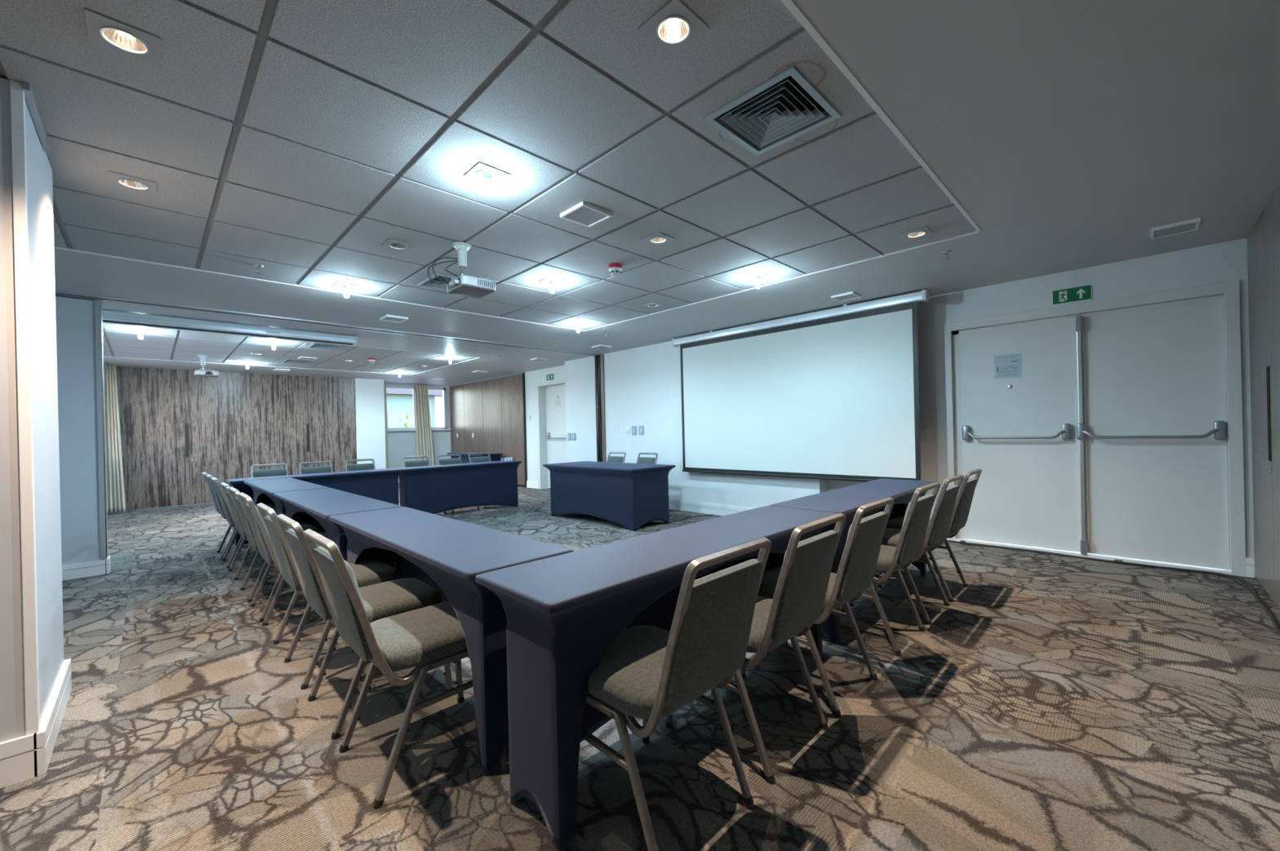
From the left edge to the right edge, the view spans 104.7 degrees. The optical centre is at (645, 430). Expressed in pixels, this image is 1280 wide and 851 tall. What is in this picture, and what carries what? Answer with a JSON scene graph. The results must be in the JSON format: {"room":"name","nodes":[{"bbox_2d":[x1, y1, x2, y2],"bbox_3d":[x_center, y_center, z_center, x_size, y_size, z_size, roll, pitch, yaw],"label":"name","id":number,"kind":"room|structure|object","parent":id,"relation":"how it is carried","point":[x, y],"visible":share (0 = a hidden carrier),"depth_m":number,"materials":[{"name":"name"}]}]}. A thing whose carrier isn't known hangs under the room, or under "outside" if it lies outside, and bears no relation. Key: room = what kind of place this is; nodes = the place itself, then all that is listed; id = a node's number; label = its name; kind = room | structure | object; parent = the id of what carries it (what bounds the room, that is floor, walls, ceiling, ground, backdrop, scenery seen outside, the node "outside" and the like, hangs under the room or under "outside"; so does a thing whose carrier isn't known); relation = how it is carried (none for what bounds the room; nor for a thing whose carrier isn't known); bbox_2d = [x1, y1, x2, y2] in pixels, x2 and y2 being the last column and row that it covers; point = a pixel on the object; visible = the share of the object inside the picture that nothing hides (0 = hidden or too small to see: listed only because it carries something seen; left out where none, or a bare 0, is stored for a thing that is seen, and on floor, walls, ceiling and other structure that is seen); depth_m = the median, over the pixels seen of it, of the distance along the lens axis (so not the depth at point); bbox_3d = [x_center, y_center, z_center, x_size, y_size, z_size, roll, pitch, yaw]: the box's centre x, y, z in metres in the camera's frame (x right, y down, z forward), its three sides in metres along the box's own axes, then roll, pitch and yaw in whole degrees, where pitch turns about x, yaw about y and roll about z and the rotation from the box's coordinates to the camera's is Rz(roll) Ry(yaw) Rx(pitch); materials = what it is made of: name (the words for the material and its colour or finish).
{"room":"conference room","nodes":[
{"label":"conference room","id":0,"kind":"room"},
{"bbox_2d":[0,77,64,742],"bbox_3d":[-2.957,0.014,1.600,0.810,2.481,1.301,-1,0,45],"label":"wall pier","id":1,"kind":"object","parent":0,"point":[39,171],"visible":0.8,"depth_m":1.84,"materials":[{"name":"white paint"}]},
{"bbox_2d":[9,80,39,736],"bbox_3d":[-2.225,-0.073,1.773,0.028,2.341,0.030,-1,0,45],"label":"trim","id":2,"kind":"structure","parent":1,"relation":"attached to","point":[18,133],"depth_m":1.76,"materials":[{"name":"white"}]},
{"bbox_2d":[0,658,71,788],"bbox_3d":[-2.923,1.179,1.607,0.850,0.150,1.321,-1,0,45],"label":"baseboard","id":3,"kind":"object","parent":1,"relation":"attached to","point":[22,758],"visible":0.98,"depth_m":1.77,"materials":[{"name":"white wood"}]},
{"bbox_2d":[21,80,50,152],"bbox_3d":[-2.410,-1.229,1.960,0.540,0.030,0.019,-1,0,45],"label":"trim","id":4,"kind":"structure","parent":1,"relation":"attached to","point":[26,87],"depth_m":1.91,"materials":[{"name":"grey"}]},
{"bbox_2d":[55,296,106,565],"bbox_3d":[-5.417,0.082,4.053,0.160,2.461,1.314,-1,0,45],"label":"wall","id":5,"kind":"structure","parent":0,"point":[74,317],"depth_m":4.36,"materials":[{"name":"white paint"}]},
{"bbox_2d":[62,555,111,581],"bbox_3d":[-5.382,1.246,4.061,0.200,0.130,1.334,-1,0,45],"label":"baseboard","id":6,"kind":"structure","parent":5,"relation":"attached to","point":[70,571],"depth_m":4.37,"materials":[{"name":"white wood"}]},
{"bbox_2d":[94,300,108,559],"bbox_3d":[-4.961,-0.002,4.507,0.190,2.326,0.039,-1,0,45],"label":"trim","id":7,"kind":"structure","parent":5,"relation":"attached to","point":[98,304],"depth_m":4.44,"materials":[{"name":"silver metal"}]},
{"bbox_2d":[55,290,599,356],"bbox_3d":[-3.306,-1.239,5.968,0.150,0.062,7.050,-1,0,45],"label":"trim","id":8,"kind":"structure","parent":5,"relation":"attached to","point":[57,292],"depth_m":5.33,"materials":[{"name":"white paint"}]},
{"bbox_2d":[113,366,451,512],"bbox_3d":[-7.458,0.118,10.583,0.900,2.481,7.900,-1,0,45],"label":"wall","id":9,"kind":"structure","parent":0,"point":[369,393],"depth_m":11.32,"materials":[{"name":"paint"}]},
{"bbox_2d":[115,366,191,510],"bbox_3d":[-8.673,0.141,8.731,0.026,2.462,0.897,-1,0,45],"label":"wall panel","id":10,"kind":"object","parent":9,"relation":"in","point":[153,402],"depth_m":8.72,"materials":[{"name":"laminate"}]},
{"bbox_2d":[187,369,254,504],"bbox_3d":[-8.024,0.126,9.383,0.029,2.462,0.937,-1,0,45],"label":"wall panel","id":11,"kind":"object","parent":9,"relation":"in","point":[221,414],"depth_m":9.35,"materials":[{"name":"laminate"}]},
{"bbox_2d":[252,373,311,475],"bbox_3d":[-7.366,0.110,10.047,0.026,2.462,0.927,-1,0,45],"label":"wall panel","id":12,"kind":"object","parent":9,"relation":"in","point":[281,402],"depth_m":10.03,"materials":[{"name":"laminate"}]},
{"bbox_2d":[308,376,356,472],"bbox_3d":[-6.733,0.095,10.682,0.029,2.462,0.859,-1,0,45],"label":"wall panel","id":13,"kind":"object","parent":9,"relation":"in","point":[332,411],"depth_m":10.67,"materials":[{"name":"laminate"}]},
{"bbox_2d":[386,385,414,430],"bbox_3d":[-6.139,-0.554,12.372,0.090,1.100,0.760,-1,0,45],"label":"window","id":14,"kind":"structure","parent":9,"relation":"in","point":[400,399],"depth_m":12.37,"materials":[{"name":"white"}]},
{"bbox_2d":[427,386,446,429],"bbox_3d":[-5.604,-0.567,12.911,0.090,1.100,0.760,-1,0,45],"label":"window","id":15,"kind":"structure","parent":9,"relation":"in","point":[437,396],"depth_m":13.03,"materials":[{"name":"white"}]},
{"bbox_2d":[102,323,478,374],"bbox_3d":[-5.879,-1.169,7.523,3.105,0.016,5.585,-1,0,45],"label":"ceiling tiles","id":16,"kind":"structure","parent":0,"point":[158,344],"depth_m":7.44,"materials":[{"name":"white tile"}]},
{"bbox_2d":[196,355,214,371],"bbox_3d":[-6.753,-1.018,7.587,0.210,0.242,0.189,-1,0,45],"label":"mount","id":17,"kind":"object","parent":16,"relation":"attached to","point":[202,357],"visible":0.92,"depth_m":7.54,"materials":[{"name":"white plastic"}]},
{"bbox_2d":[194,370,218,377],"bbox_3d":[-6.740,-0.862,7.591,0.254,0.072,0.278,-1,0,45],"label":"projector","id":18,"kind":"object","parent":17,"relation":"attached to","point":[197,373],"visible":1,"depth_m":7.52,"materials":[{"name":"white plastic"}]},
{"bbox_2d":[306,343,346,351],"bbox_3d":[-4.557,-1.227,7.077,0.406,0.088,0.406,-1,0,45],"label":"air diffuser","id":19,"kind":"object","parent":16,"relation":"attached to","point":[320,346],"visible":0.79,"depth_m":7.09,"materials":[{"name":"white metal"}]},
{"bbox_2d":[0,0,977,330],"bbox_3d":[-1.223,-1.278,2.895,4.306,0.016,5.585,-1,0,45],"label":"ceiling tiles","id":20,"kind":"structure","parent":0,"point":[317,141],"depth_m":2.27,"materials":[{"name":"white tile"}]},
{"bbox_2d":[84,8,161,66],"bbox_3d":[-1.673,-1.279,1.589,0.166,0.061,0.166,-1,0,45],"label":"recessed light","id":21,"kind":"object","parent":20,"relation":"attached to","point":[102,30],"visible":0.84,"depth_m":1.59,"materials":[{"name":"grey metal"}]},
{"bbox_2d":[107,170,156,195],"bbox_3d":[-2.563,-1.258,2.473,0.166,0.061,0.166,-1,0,45],"label":"recessed light","id":22,"kind":"object","parent":20,"relation":"attached to","point":[115,179],"visible":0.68,"depth_m":2.48,"materials":[{"name":"grey metal"}]},
{"bbox_2d":[332,281,359,297],"bbox_3d":[-2.564,-1.208,4.238,0.166,0.150,0.166,-1,0,45],"label":"recessed light","id":23,"kind":"object","parent":20,"relation":"attached to","point":[346,286],"visible":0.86,"depth_m":4.22,"materials":[{"name":"grey"}]},
{"bbox_2d":[380,238,415,252],"bbox_3d":[-1.682,-1.279,3.360,0.166,0.061,0.166,-1,0,45],"label":"recessed light","id":24,"kind":"object","parent":20,"relation":"attached to","point":[389,243],"visible":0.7,"depth_m":3.36,"materials":[{"name":"grey"}]},
{"bbox_2d":[417,273,454,291],"bbox_3d":[-1.678,-1.294,4.258,0.406,0.088,0.406,-1,0,45],"label":"air diffuser","id":25,"kind":"object","parent":20,"relation":"attached to","point":[428,283],"visible":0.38,"depth_m":4.23,"materials":[{"name":"white metal"}]},
{"bbox_2d":[451,242,490,280],"bbox_3d":[-1.222,-1.148,3.434,0.172,0.242,0.227,-1,0,45],"label":"mount","id":26,"kind":"object","parent":20,"relation":"attached to","point":[462,248],"visible":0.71,"depth_m":3.37,"materials":[{"name":"white plastic"}]},
{"bbox_2d":[446,275,495,298],"bbox_3d":[-1.220,-0.992,3.432,0.278,0.072,0.286,-1,0,45],"label":"projector","id":27,"kind":"object","parent":26,"relation":"attached to","point":[464,286],"visible":1,"depth_m":3.37,"materials":[{"name":"white plastic"}]},
{"bbox_2d":[463,162,511,196],"bbox_3d":[-0.791,-1.250,2.476,0.166,0.150,0.166,-1,0,45],"label":"recessed light","id":28,"kind":"object","parent":20,"relation":"attached to","point":[490,176],"visible":0.97,"depth_m":2.46,"materials":[{"name":"grey plastic"}]},
{"bbox_2d":[538,277,565,293],"bbox_3d":[-0.800,-1.250,4.247,0.166,0.150,0.166,-1,0,45],"label":"recessed light","id":29,"kind":"object","parent":20,"relation":"attached to","point":[552,282],"visible":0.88,"depth_m":4.23,"materials":[{"name":"grey"}]},
{"bbox_2d":[560,201,613,227],"bbox_3d":[-0.351,-1.278,2.940,0.224,0.022,0.224,-1,0,45],"label":"ceiling vent","id":30,"kind":"object","parent":20,"relation":"attached to","point":[584,214],"visible":1,"depth_m":2.92,"materials":[{"name":"white"}]},
{"bbox_2d":[608,262,622,275],"bbox_3d":[-0.234,-1.253,3.876,0.108,0.078,0.108,-1,0,45],"label":"smoke detector","id":31,"kind":"object","parent":20,"relation":"attached to","point":[615,269],"visible":1,"depth_m":3.84,"materials":[{"name":"red plastic"}]},
{"bbox_2d":[640,232,675,245],"bbox_3d":[0.089,-1.321,3.362,0.166,0.061,0.166,-1,0,45],"label":"recessed light","id":32,"kind":"object","parent":20,"relation":"attached to","point":[659,238],"visible":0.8,"depth_m":3.37,"materials":[{"name":"grey"}]},
{"bbox_2d":[637,0,709,57],"bbox_3d":[0.091,-1.321,1.598,0.166,0.061,0.166,-1,0,45],"label":"recessed light","id":33,"kind":"object","parent":20,"relation":"attached to","point":[674,26],"visible":1,"depth_m":1.60,"materials":[{"name":"grey metal"}]},
{"bbox_2d":[744,271,771,288],"bbox_3d":[0.971,-1.292,4.249,0.166,0.150,0.166,-1,0,45],"label":"recessed light","id":34,"kind":"object","parent":20,"relation":"attached to","point":[757,277],"visible":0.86,"depth_m":4.23,"materials":[{"name":"grey"}]},
{"bbox_2d":[703,66,840,155],"bbox_3d":[0.531,-1.346,2.063,0.406,0.088,0.406,-1,0,45],"label":"air diffuser","id":35,"kind":"object","parent":20,"relation":"attached to","point":[786,107],"visible":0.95,"depth_m":2.08,"materials":[{"name":"grey metal"}]},
{"bbox_2d":[899,226,933,240],"bbox_3d":[1.853,-1.363,3.371,0.166,0.061,0.166,-1,0,45],"label":"recessed light","id":36,"kind":"object","parent":20,"relation":"attached to","point":[922,232],"visible":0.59,"depth_m":3.38,"materials":[{"name":"grey"}]},
{"bbox_2d":[0,483,1279,850],"bbox_3d":[-2.811,1.290,5.995,13.920,0.080,7.900,-1,0,45],"label":"floor","id":37,"kind":"structure","parent":0,"point":[1057,703],"depth_m":1.95,"materials":[{"name":"carpet"}]},
{"bbox_2d":[201,471,275,559],"bbox_3d":[-4.226,0.856,5.170,0.426,0.863,0.589,-1,0,45],"label":"banquet chair","id":38,"kind":"object","parent":37,"relation":"on","point":[203,473],"visible":0.14,"depth_m":5.02,"materials":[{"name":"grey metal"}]},
{"bbox_2d":[205,474,277,568],"bbox_3d":[-3.864,0.847,4.811,0.426,0.863,0.589,-1,0,45],"label":"banquet chair","id":39,"kind":"object","parent":37,"relation":"on","point":[208,477],"visible":0.24,"depth_m":4.61,"materials":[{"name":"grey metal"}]},
{"bbox_2d":[210,476,278,580],"bbox_3d":[-3.481,0.838,4.430,0.426,0.863,0.589,-1,0,45],"label":"banquet chair","id":40,"kind":"object","parent":37,"relation":"on","point":[223,499],"visible":0.34,"depth_m":4.20,"materials":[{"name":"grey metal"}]},
{"bbox_2d":[250,463,288,477],"bbox_3d":[-4.593,0.864,6.112,0.589,0.863,0.426,-1,0,45],"label":"banquet chair","id":41,"kind":"object","parent":37,"relation":"on","point":[280,472],"visible":0.18,"depth_m":6.27,"materials":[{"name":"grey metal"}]},
{"bbox_2d":[220,482,319,602],"bbox_3d":[-2.906,0.825,3.859,0.426,0.863,0.589,-1,0,45],"label":"banquet chair","id":42,"kind":"object","parent":37,"relation":"on","point":[224,486],"visible":0.27,"depth_m":3.66,"materials":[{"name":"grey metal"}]},
{"bbox_2d":[228,487,328,622],"bbox_3d":[-2.520,0.816,3.475,0.426,0.863,0.589,-1,0,45],"label":"banquet chair","id":43,"kind":"object","parent":37,"relation":"on","point":[234,492],"visible":0.24,"depth_m":3.27,"materials":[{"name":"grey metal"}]},
{"bbox_2d":[238,492,321,644],"bbox_3d":[-2.158,0.807,3.116,0.426,0.863,0.589,-1,0,45],"label":"banquet chair","id":44,"kind":"object","parent":37,"relation":"on","point":[259,528],"visible":0.4,"depth_m":2.88,"materials":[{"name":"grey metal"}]},
{"bbox_2d":[243,477,329,515],"bbox_3d":[-3.598,0.903,4.921,1.785,0.728,0.430,-1,0,45],"label":"meeting table","id":45,"kind":"object","parent":37,"relation":"on","point":[263,490],"visible":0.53,"depth_m":4.80,"materials":[{"name":"blue"}]},
{"bbox_2d":[225,468,403,546],"bbox_3d":[-4.005,0.912,6.129,0.430,0.728,1.795,-1,0,45],"label":"meeting table","id":46,"kind":"object","parent":37,"relation":"on","point":[382,485],"visible":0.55,"depth_m":6.27,"materials":[{"name":"blue fabric"}]},
{"bbox_2d":[298,461,333,474],"bbox_3d":[-4.240,0.856,6.467,0.589,0.863,0.426,-1,0,45],"label":"banquet chair","id":47,"kind":"object","parent":37,"relation":"on","point":[308,470],"visible":0.09,"depth_m":6.62,"materials":[{"name":"grey fabric"}]},
{"bbox_2d":[256,502,399,689],"bbox_3d":[-1.641,0.795,2.601,0.426,0.863,0.589,-1,0,45],"label":"banquet chair","id":48,"kind":"object","parent":37,"relation":"on","point":[368,572],"visible":0.47,"depth_m":2.48,"materials":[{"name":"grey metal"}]},
{"bbox_2d":[272,488,402,562],"bbox_3d":[-2.323,0.873,3.651,1.785,0.728,0.430,-1,0,45],"label":"meeting table","id":49,"kind":"object","parent":37,"relation":"on","point":[314,508],"visible":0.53,"depth_m":3.43,"materials":[{"name":"blue"}]},
{"bbox_2d":[344,458,375,471],"bbox_3d":[-3.863,0.847,6.846,0.589,0.863,0.426,-1,0,45],"label":"banquet chair","id":50,"kind":"object","parent":37,"relation":"on","point":[362,466],"visible":0.1,"depth_m":7.00,"materials":[{"name":"grey metal"}]},
{"bbox_2d":[275,514,452,738],"bbox_3d":[-1.250,0.786,2.213,0.426,0.863,0.589,-1,0,45],"label":"banquet chair","id":51,"kind":"object","parent":37,"relation":"on","point":[397,597],"visible":0.52,"depth_m":2.11,"materials":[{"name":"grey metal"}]},
{"bbox_2d":[302,528,472,808],"bbox_3d":[-0.884,0.778,1.849,0.426,0.863,0.589,-1,0,45],"label":"banquet chair","id":52,"kind":"object","parent":37,"relation":"on","point":[418,637],"visible":0.89,"depth_m":1.70,"materials":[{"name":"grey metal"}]},
{"bbox_2d":[402,456,446,514],"bbox_3d":[-3.321,0.834,7.393,0.589,0.863,0.426,-1,0,45],"label":"banquet chair","id":53,"kind":"object","parent":37,"relation":"on","point":[418,463],"visible":0.16,"depth_m":7.54,"materials":[{"name":"fabric"}]},
{"bbox_2d":[328,506,573,776],"bbox_3d":[-1.045,0.843,2.383,1.785,0.728,0.430,-1,0,45],"label":"meeting table","id":54,"kind":"object","parent":37,"relation":"on","point":[446,554],"visible":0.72,"depth_m":1.86,"materials":[{"name":"blue fabric"}]},
{"bbox_2d":[437,453,479,513],"bbox_3d":[-2.954,0.825,7.761,0.589,0.863,0.426,-1,0,45],"label":"banquet chair","id":55,"kind":"object","parent":37,"relation":"on","point":[446,461],"visible":0.16,"depth_m":7.90,"materials":[{"name":"fabric"}]},
{"bbox_2d":[395,460,522,514],"bbox_3d":[-2.736,0.882,7.405,0.430,0.728,1.795,-1,0,45],"label":"meeting table","id":56,"kind":"object","parent":37,"relation":"on","point":[434,489],"visible":0.97,"depth_m":7.22,"materials":[{"name":"blue fabric"}]},
{"bbox_2d":[446,452,502,463],"bbox_3d":[-4.026,0.911,11.605,1.800,0.728,0.500,-1,0,45],"label":"buffet table","id":57,"kind":"object","parent":37,"relation":"on","point":[464,455],"visible":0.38,"depth_m":11.39,"materials":[{"name":"blue"}]},
{"bbox_2d":[468,453,491,508],"bbox_3d":[-2.591,0.816,8.127,0.589,0.863,0.426,-1,0,45],"label":"banquet chair","id":58,"kind":"object","parent":37,"relation":"on","point":[486,459],"visible":0.2,"depth_m":8.27,"materials":[{"name":"fabric"}]},
{"bbox_2d":[448,372,527,488],"bbox_3d":[-3.898,0.033,11.942,3.704,2.480,0.049,-1,0,45],"label":"wall","id":59,"kind":"structure","parent":37,"relation":"on","point":[488,415],"depth_m":11.61,"materials":[{"name":"brown wood"}]},
{"bbox_2d":[542,461,675,531],"bbox_3d":[-0.521,0.829,6.592,1.830,0.728,0.770,-1,0,45],"label":"head table","id":60,"kind":"object","parent":37,"relation":"on","point":[631,496],"visible":1,"depth_m":6.13,"materials":[{"name":"blue fabric"}]},
{"bbox_2d":[606,452,626,462],"bbox_3d":[-0.607,0.769,7.260,0.426,0.863,0.589,-1,0,45],"label":"banquet chair","id":61,"kind":"object","parent":37,"relation":"on","point":[610,459],"visible":0.12,"depth_m":7.39,"materials":[{"name":"grey metal"}]},
{"bbox_2d":[635,452,657,464],"bbox_3d":[-0.146,0.758,6.802,0.426,0.863,0.589,-1,0,45],"label":"banquet chair","id":62,"kind":"object","parent":37,"relation":"on","point":[640,460],"visible":0.1,"depth_m":6.94,"materials":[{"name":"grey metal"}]},
{"bbox_2d":[475,506,837,850],"bbox_3d":[0.235,0.813,2.076,0.430,0.728,1.785,-1,0,45],"label":"meeting table","id":63,"kind":"object","parent":37,"relation":"on","point":[564,613],"visible":0.68,"depth_m":1.52,"materials":[{"name":"blue fabric"}]},
{"bbox_2d":[580,537,771,850],"bbox_3d":[0.051,0.756,1.539,0.589,0.863,0.426,-1,0,45],"label":"banquet chair","id":64,"kind":"object","parent":37,"relation":"on","point":[649,673],"visible":0.88,"depth_m":1.38,"materials":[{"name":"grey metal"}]},
{"bbox_2d":[665,513,846,783],"bbox_3d":[0.426,0.747,1.916,0.589,0.863,0.426,-1,0,45],"label":"banquet chair","id":65,"kind":"object","parent":37,"relation":"on","point":[797,602],"visible":0.71,"depth_m":1.72,"materials":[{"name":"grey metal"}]},
{"bbox_2d":[739,497,894,716],"bbox_3d":[0.791,0.738,2.284,0.589,0.863,0.426,-1,0,45],"label":"banquet chair","id":66,"kind":"object","parent":37,"relation":"on","point":[856,570],"visible":0.7,"depth_m":2.10,"materials":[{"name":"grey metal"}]},
{"bbox_2d":[768,479,937,644],"bbox_3d":[1.502,0.782,3.355,0.430,0.728,1.785,-1,0,45],"label":"meeting table","id":67,"kind":"object","parent":37,"relation":"on","point":[846,500],"visible":0.34,"depth_m":3.07,"materials":[{"name":"blue"}]},
{"bbox_2d":[840,482,940,655],"bbox_3d":[1.305,0.725,2.801,0.589,0.863,0.426,-1,0,45],"label":"banquet chair","id":68,"kind":"object","parent":37,"relation":"on","point":[911,540],"visible":0.71,"depth_m":2.60,"materials":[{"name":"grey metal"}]},
{"bbox_2d":[848,474,964,624],"bbox_3d":[1.678,0.716,3.177,0.589,0.863,0.426,-1,0,45],"label":"banquet chair","id":69,"kind":"object","parent":37,"relation":"on","point":[938,528],"visible":0.52,"depth_m":2.99,"materials":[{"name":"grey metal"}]},
{"bbox_2d":[876,468,982,602],"bbox_3d":[2.032,0.708,3.533,0.589,0.863,0.426,-1,0,45],"label":"banquet chair","id":70,"kind":"object","parent":37,"relation":"on","point":[966,493],"visible":0.61,"depth_m":3.35,"materials":[{"name":"grey metal"}]},
{"bbox_2d":[947,540,1279,636],"bbox_3d":[2.780,1.110,4.189,3.102,0.016,1.424,-1,0,45],"label":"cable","id":71,"kind":"object","parent":37,"relation":"on","point":[1250,586],"visible":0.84,"depth_m":3.79,"materials":[{"name":"black rubber"}]},
{"bbox_2d":[964,543,1279,627],"bbox_3d":[3.745,1.089,3.851,0.910,0.010,2.101,-1,0,-12],"label":"cable","id":72,"kind":"object","parent":37,"relation":"on","point":[1236,581],"visible":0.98,"depth_m":3.79,"materials":[{"name":"black rubber"}]},
{"bbox_2d":[53,0,1279,386],"bbox_3d":[-2.872,-1.290,5.994,13.920,0.120,7.900,-1,0,45],"label":"ceiling","id":73,"kind":"structure","parent":0,"point":[1068,131],"depth_m":2.49,"materials":[{"name":"paint"}]},
{"bbox_2d":[103,364,125,512],"bbox_3d":[-8.795,0.140,8.155,0.280,2.441,0.103,-1,0,-24],"label":"curtain","id":74,"kind":"object","parent":73,"relation":"hanging from","point":[116,503],"visible":0.83,"depth_m":8.15,"materials":[{"name":"beige fabric"}]},
{"bbox_2d":[102,310,357,345],"bbox_3d":[-4.605,-1.131,5.537,0.116,0.114,2.445,-1,0,45],"label":"projection screen","id":75,"kind":"object","parent":73,"relation":"attached to","point":[113,317],"visible":0.79,"depth_m":5.42,"materials":[{"name":"white metal"}]},
{"bbox_2d":[102,325,429,369],"bbox_3d":[-5.880,-1.185,7.523,3.125,0.028,5.613,-1,0,45],"label":"grid","id":76,"kind":"object","parent":73,"relation":"attached to","point":[104,330],"visible":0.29,"depth_m":6.97,"materials":[{"name":"grey"}]},
{"bbox_2d":[102,322,480,375],"bbox_3d":[-5.915,-1.166,7.486,3.133,0.025,5.724,-1,0,45],"label":"trim","id":77,"kind":"structure","parent":73,"relation":"attached to","point":[103,322],"depth_m":7.62,"materials":[{"name":"white paint"}]},
{"bbox_2d":[383,383,389,468],"bbox_3d":[-6.326,0.080,11.976,0.076,2.421,0.213,-1,0,45],"label":"curtain","id":78,"kind":"object","parent":73,"relation":"hanging from","point":[384,384],"visible":0.33,"depth_m":12.01,"materials":[{"name":"beige fabric"}]},
{"bbox_2d":[379,315,408,323],"bbox_3d":[-2.762,-1.222,5.436,0.224,0.022,0.224,-1,0,45],"label":"ceiling vent","id":79,"kind":"object","parent":73,"relation":"in","point":[387,317],"visible":1,"depth_m":5.41,"materials":[{"name":"white"}]},
{"bbox_2d":[413,384,434,466],"bbox_3d":[-5.652,0.064,12.653,0.104,2.421,0.503,-1,0,45],"label":"curtain","id":80,"kind":"object","parent":73,"relation":"hanging from","point":[424,443],"visible":0.77,"depth_m":12.62,"materials":[{"name":"beige fabric"}]},
{"bbox_2d":[0,0,949,323],"bbox_3d":[-1.224,-1.294,2.895,4.326,0.028,5.613,-1,0,45],"label":"grid","id":81,"kind":"object","parent":73,"relation":"attached to","point":[270,6],"visible":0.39,"depth_m":2.11,"materials":[{"name":"grey metal"}]},
{"bbox_2d":[53,0,982,331],"bbox_3d":[-1.260,-1.275,2.859,4.334,0.025,5.724,-1,0,45],"label":"trim","id":82,"kind":"structure","parent":73,"relation":"attached to","point":[790,5],"depth_m":2.63,"materials":[{"name":"white"}]},
{"bbox_2d":[830,291,862,302],"bbox_3d":[2.018,-1.335,4.956,0.224,0.022,0.224,-1,0,45],"label":"ceiling vent","id":83,"kind":"object","parent":73,"relation":"in","point":[849,295],"visible":1,"depth_m":4.93,"materials":[{"name":"white"}]},
{"bbox_2d":[1151,217,1200,239],"bbox_3d":[3.617,-1.372,3.373,0.224,0.022,0.224,-1,0,45],"label":"ceiling vent","id":84,"kind":"object","parent":73,"relation":"in","point":[1189,225],"visible":1,"depth_m":3.36,"materials":[{"name":"white metal"}]},
{"bbox_2d":[524,238,1255,577],"bbox_3d":[-0.365,-0.050,8.572,13.800,2.481,0.750,-1,0,45],"label":"wall","id":85,"kind":"structure","parent":0,"point":[642,384],"depth_m":5.70,"materials":[{"name":"paint"}]},
{"bbox_2d":[536,378,564,488],"bbox_3d":[-1.798,0.119,10.002,1.095,2.210,0.188,-1,0,45],"label":"trim","id":86,"kind":"structure","parent":85,"relation":"attached to","point":[540,387],"depth_m":10.31,"materials":[{"name":"paint"}]},
{"bbox_2d":[545,384,566,487],"bbox_3d":[-1.757,0.146,10.047,0.940,2.115,0.126,-1,0,45],"label":"door","id":87,"kind":"structure","parent":85,"relation":"in","point":[556,432],"depth_m":10.16,"materials":[{"name":"paint"}]},
{"bbox_2d":[594,355,606,462],"bbox_3d":[-0.760,-0.034,8.401,0.200,2.469,0.052,-1,0,45],"label":"trim","id":88,"kind":"structure","parent":85,"relation":"attached to","point":[599,359],"depth_m":8.39,"materials":[{"name":"black"}]},
{"bbox_2d":[671,289,928,482],"bbox_3d":[1.616,-0.384,5.948,3.266,1.904,0.170,-1,0,45],"label":"projection screen","id":89,"kind":"object","parent":85,"relation":"attached to","point":[832,393],"visible":0.95,"depth_m":5.63,"materials":[{"name":"white fabric"}]},
{"bbox_2d":[526,480,1254,577],"bbox_3d":[0.870,1.092,7.046,9.925,0.140,0.325,-1,0,45],"label":"baseboard","id":90,"kind":"structure","parent":85,"relation":"attached to","point":[707,508],"depth_m":6.81,"materials":[{"name":"white"}]},
{"bbox_2d":[959,319,1078,551],"bbox_3d":[3.452,0.056,4.593,0.890,2.032,0.131,-1,0,45],"label":"door","id":91,"kind":"structure","parent":85,"relation":"in","point":[1020,432],"depth_m":4.57,"materials":[{"name":"paint"}]},
{"bbox_2d":[994,353,1022,379],"bbox_3d":[3.411,-0.598,4.645,0.214,0.224,0.002,-1,0,45],"label":"notice","id":92,"kind":"object","parent":91,"relation":"attached to","point":[1008,366],"visible":1,"depth_m":4.64,"materials":[{"name":"grey paper"}]},
{"bbox_2d":[996,372,1018,377],"bbox_3d":[3.410,-0.519,4.647,0.173,0.028,0.001,-1,0,45],"label":"print","id":93,"kind":"object","parent":92,"relation":"attached to","point":[998,374],"depth_m":4.65,"materials":[{"name":"grey"}]},
{"bbox_2d":[1051,284,1092,305],"bbox_3d":[3.705,-1.171,4.291,0.264,0.130,0.010,-1,0,45],"label":"exit sign","id":94,"kind":"object","parent":85,"relation":"attached to","point":[1082,293],"visible":1,"depth_m":4.29,"materials":[{"name":"green plastic"}]},
{"bbox_2d":[943,280,1246,577],"bbox_3d":[3.749,0.005,4.340,1.913,2.180,0.120,-1,0,45],"label":"trim","id":95,"kind":"structure","parent":85,"relation":"attached to","point":[1228,291],"depth_m":3.93,"materials":[{"name":"paint"}]},
{"bbox_2d":[1072,299,1230,569],"bbox_3d":[4.047,0.039,3.995,0.859,2.053,0.139,-1,0,45],"label":"door","id":96,"kind":"structure","parent":85,"relation":"in","point":[1150,384],"depth_m":3.97,"materials":[{"name":"paint"}]},
{"bbox_3d":[2.057,-0.105,1.126,0.105,2.481,7.900,-1,0,45],"label":"wall","id":97,"kind":"structure","parent":0,"visible":0},
{"bbox_2d":[1247,206,1275,603],"bbox_3d":[4.145,-0.160,3.322,0.029,2.462,0.757,-1,0,45],"label":"door","id":98,"kind":"structure","parent":97,"relation":"in","point":[1257,242],"depth_m":3.29,"materials":[{"name":"beige laminate"}]},
{"bbox_2d":[1266,185,1279,608],"bbox_3d":[3.581,-0.147,2.748,0.020,2.462,0.847,-1,0,45],"label":"door","id":99,"kind":"structure","parent":97,"relation":"in","point":[1273,206],"depth_m":2.96,"materials":[{"name":"beige laminate"}]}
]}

